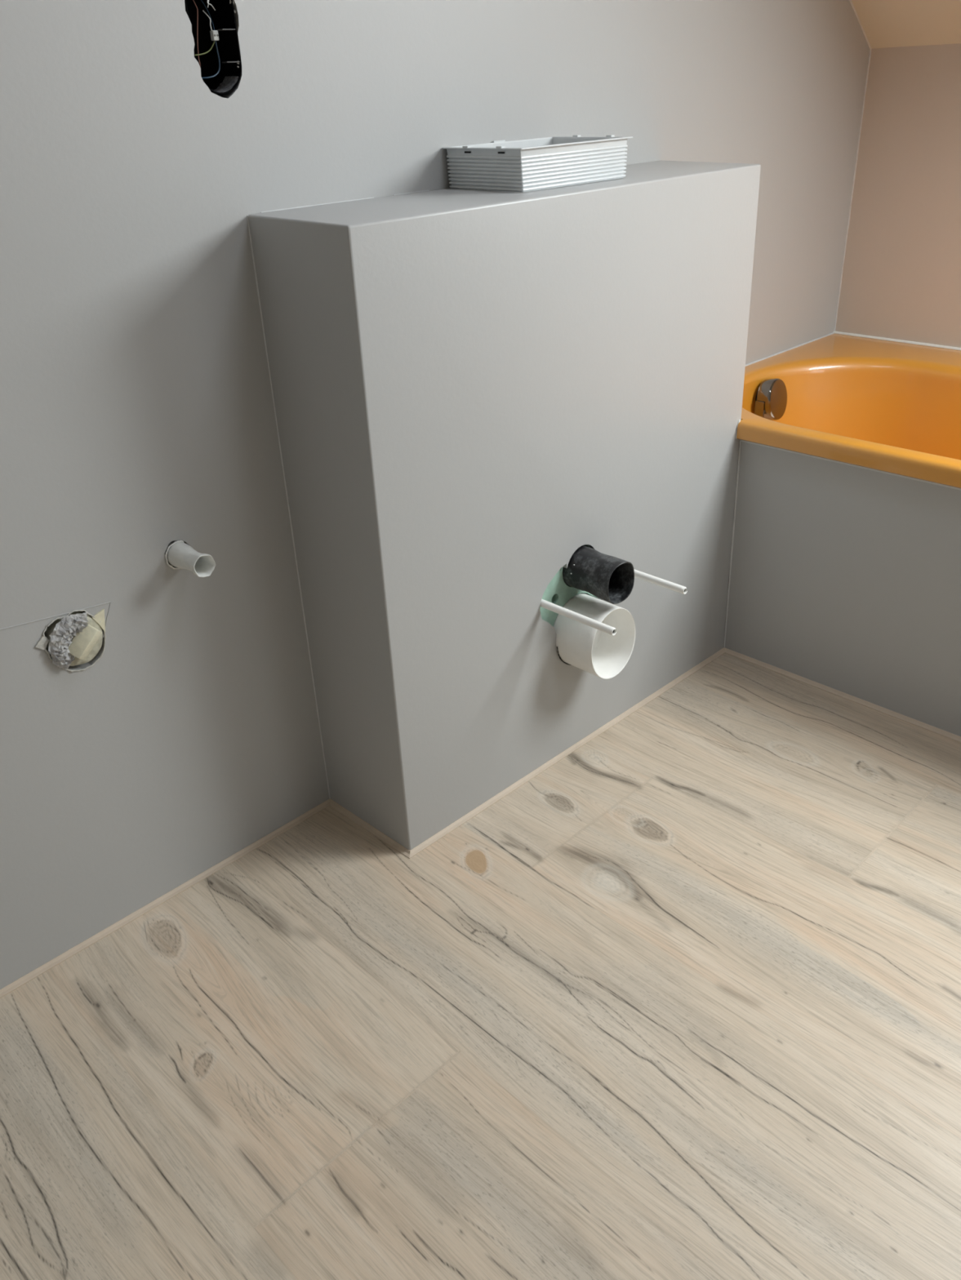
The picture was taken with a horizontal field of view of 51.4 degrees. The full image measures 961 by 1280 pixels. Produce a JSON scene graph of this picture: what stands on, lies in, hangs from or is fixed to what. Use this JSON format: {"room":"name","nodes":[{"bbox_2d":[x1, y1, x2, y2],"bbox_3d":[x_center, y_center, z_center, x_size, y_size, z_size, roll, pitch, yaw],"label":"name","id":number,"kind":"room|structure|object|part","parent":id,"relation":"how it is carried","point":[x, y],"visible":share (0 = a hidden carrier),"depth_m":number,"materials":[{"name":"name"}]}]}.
{"room":"bathroom","nodes":[
{"label":"bathroom","id":0,"kind":"room"},
{"bbox_2d":[0,0,869,989],"bbox_3d":[-0.378,-0.651,1.106,3.328,2.190,0.070,-27,37,-37],"label":"wall","id":1,"kind":"structure","parent":0,"point":[137,415],"depth_m":1.29,"materials":[{"name":"grey paint"}]},
{"bbox_2d":[0,601,111,671],"bbox_3d":[-0.515,0.001,1.234,0.135,0.092,0.052,-27,37,-37],"label":"hole","id":2,"kind":"object","parent":1,"relation":"attached to","point":[75,638],"visible":1,"depth_m":1.23,"materials":[{"name":"paint"}]},
{"bbox_2d":[0,798,329,998],"bbox_3d":[-0.866,0.588,1.127,1.750,0.006,0.009,-27,37,-37],"label":"trim","id":3,"kind":"structure","parent":1,"relation":"attached to","point":[70,953],"depth_m":1.46,"materials":[{"name":"grey plastic"}]},
{"bbox_2d":[164,540,215,577],"bbox_3d":[-0.384,-0.106,1.294,0.037,0.038,0.092,-27,37,-37],"label":"pipe stub","id":4,"kind":"object","parent":1,"relation":"attached to","point":[178,553],"visible":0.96,"depth_m":1.28,"materials":[{"name":"grey plastic"}]},
{"bbox_2d":[184,0,241,93],"bbox_3d":[-0.317,-0.716,1.127,0.064,0.177,0.052,-27,37,-37],"label":"electrical box","id":5,"kind":"object","parent":1,"relation":"attached to","point":[228,77],"visible":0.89,"depth_m":1.16,"materials":[{"name":"black plastic"}]},
{"bbox_2d":[192,0,220,78],"bbox_3d":[-0.321,-0.690,1.138,0.044,0.089,0.025,-27,37,-37],"label":"wiring","id":6,"kind":"object","parent":5,"relation":"in","point":[214,33],"visible":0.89,"depth_m":1.14,"materials":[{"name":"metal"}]},
{"bbox_2d":[246,215,330,799],"bbox_3d":[-0.267,-0.126,1.439,0.004,0.900,0.003,-27,37,-37],"label":"trim","id":7,"kind":"structure","parent":1,"relation":"attached to","point":[246,215],"depth_m":1.39,"materials":[{"name":"grey plastic"}]},
{"bbox_2d":[260,190,429,213],"bbox_3d":[-0.022,-0.656,1.443,0.702,0.003,0.003,-27,37,-37],"label":"trim","id":8,"kind":"structure","parent":1,"relation":"attached to","point":[423,190],"depth_m":1.29,"materials":[{"name":"grey plastic"}]},
{"bbox_2d":[329,799,409,858],"bbox_3d":[-0.178,0.298,1.590,0.204,0.006,0.009,23,38,38],"label":"trim","id":9,"kind":"structure","parent":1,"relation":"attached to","point":[338,807],"depth_m":1.59,"materials":[{"name":"grey plastic"}]},
{"bbox_2d":[745,332,834,366],"bbox_3d":[0.585,-0.595,2.148,0.710,0.005,0.005,-27,37,-37],"label":"trim","id":10,"kind":"structure","parent":1,"relation":"attached to","point":[801,344],"depth_m":2.23,"materials":[{"name":"grey plastic"}]},
{"bbox_2d":[833,48,871,331],"bbox_3d":[0.824,-0.979,2.222,0.005,0.579,0.005,-27,37,-37],"label":"trim","id":11,"kind":"structure","parent":1,"relation":"attached to","point":[869,55],"depth_m":2.20,"materials":[{"name":"grey plastic"}]},
{"bbox_2d":[848,0,871,48],"bbox_3d":[0.275,-1.440,1.379,1.456,1.094,0.006,-27,37,-37],"label":"trim","id":12,"kind":"structure","parent":1,"relation":"attached to","point":[851,2],"depth_m":2.02,"materials":[{"name":"grey plastic"}]},
{"bbox_2d":[0,577,960,1279],"bbox_3d":[0.596,0.719,0.775,3.300,0.001,2.602,-27,37,-37],"label":"floor","id":13,"kind":"structure","parent":0,"point":[682,1001],"depth_m":1.23,"materials":[{"name":"brown wood"}]},
{"bbox_2d":[248,160,760,849],"bbox_3d":[0.106,-0.249,1.629,0.849,0.901,0.204,-27,37,-37],"label":"half wall","id":14,"kind":"structure","parent":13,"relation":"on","point":[473,390],"depth_m":1.44,"materials":[{"name":"grey paint"}]},
{"bbox_2d":[442,134,632,191],"bbox_3d":[0.084,-0.683,1.428,0.238,0.055,0.151,-27,37,-37],"label":"frame","id":15,"kind":"object","parent":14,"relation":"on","point":[526,165],"visible":1,"depth_m":1.37,"materials":[{"name":"white plastic"}]},
{"bbox_2d":[409,648,724,858],"bbox_3d":[0.194,0.175,1.782,0.853,0.006,0.009,-27,37,-37],"label":"trim","id":16,"kind":"structure","parent":14,"relation":"attached to","point":[484,806],"depth_m":1.73,"materials":[{"name":"grey plastic"}]},
{"bbox_2d":[540,599,616,635],"bbox_3d":[0.138,-0.039,1.533,0.012,0.012,0.171,-27,37,-37],"label":"rod","id":17,"kind":"object","parent":14,"relation":"attached to","point":[602,627],"visible":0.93,"depth_m":1.52,"materials":[{"name":"beige plastic"}]},
{"bbox_2d":[553,592,635,679],"bbox_3d":[0.178,-0.011,1.650,0.120,0.121,0.114,-27,37,-37],"label":"drain sleeve","id":18,"kind":"object","parent":14,"relation":"attached to","point":[598,653],"visible":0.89,"depth_m":1.63,"materials":[{"name":"beige plastic"}]},
{"bbox_2d":[562,545,634,604],"bbox_3d":[0.181,-0.108,1.595,0.071,0.073,0.115,-27,37,-37],"label":"pipe","id":19,"kind":"object","parent":14,"relation":"attached to","point":[611,579],"visible":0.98,"depth_m":1.58,"materials":[{"name":"black plastic"}]},
{"bbox_2d":[634,569,687,594],"bbox_3d":[0.266,-0.105,1.641,0.012,0.012,0.171,-27,37,-37],"label":"rod","id":20,"kind":"object","parent":14,"relation":"attached to","point":[646,577],"visible":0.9,"depth_m":1.61,"materials":[{"name":"beige plastic"}]},
{"bbox_2d":[723,439,741,648],"bbox_3d":[0.485,-0.176,1.930,0.008,0.442,0.004,-9,30,-12],"label":"trim","id":21,"kind":"structure","parent":14,"relation":"attached to","point":[740,443],"depth_m":1.91,"materials":[{"name":"grey plastic"}]},
{"bbox_2d":[736,333,960,488],"bbox_3d":[1.135,-0.163,1.747,0.726,0.409,1.558,-27,37,-37],"label":"bathtub","id":22,"kind":"object","parent":13,"relation":"on","point":[886,406],"visible":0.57,"depth_m":2.12,"materials":[{"name":"orange ceramic"}]},
{"bbox_3d":[0.614,-0.506,2.104,0.087,0.088,0.046,-27,37,-37],"label":"overflow knob","id":23,"kind":"part","parent":22,"relation":"part of","materials":[{"name":"silver metal"}]},
{"bbox_2d":[724,441,960,736],"bbox_3d":[0.971,0.039,1.507,0.024,0.446,1.356,-27,37,-37],"label":"bath panel","id":24,"kind":"object","parent":22,"relation":"attached to","point":[846,579],"visible":0.8,"depth_m":1.77,"materials":[{"name":"grey paint"}]},
{"bbox_2d":[724,648,960,742],"bbox_3d":[0.971,0.236,1.606,0.009,0.006,1.356,-27,37,-37],"label":"trim","id":25,"kind":"structure","parent":24,"relation":"attached to","point":[832,691],"depth_m":1.86,"materials":[{"name":"grey plastic"}]},
{"bbox_2d":[741,440,960,490],"bbox_3d":[0.953,-0.148,1.391,0.003,0.006,1.356,-27,37,-37],"label":"trim","id":26,"kind":"structure","parent":24,"relation":"attached to","point":[824,459],"depth_m":1.68,"materials":[{"name":"grey plastic"}]},
{"bbox_2d":[835,43,960,347],"bbox_3d":[1.767,-0.371,1.525,0.050,1.080,2.600,-27,37,-37],"label":"wall","id":27,"kind":"structure","parent":0,"point":[901,276],"depth_m":2.14,"materials":[{"name":"beige paint"}]},
{"bbox_2d":[833,331,960,350],"bbox_3d":[1.384,-0.477,1.867,0.009,0.009,1.560,-27,37,-37],"label":"trim","id":28,"kind":"structure","parent":27,"relation":"attached to","point":[834,332],"depth_m":2.26,"materials":[{"name":"grey plastic"}]},
{"bbox_2d":[851,0,960,48],"bbox_3d":[1.189,-1.069,0.531,1.453,1.190,2.600,-27,37,-37],"label":"ceiling","id":29,"kind":"structure","parent":0,"point":[884,23],"depth_m":1.97,"materials":[{"name":"paint"}]}
]}

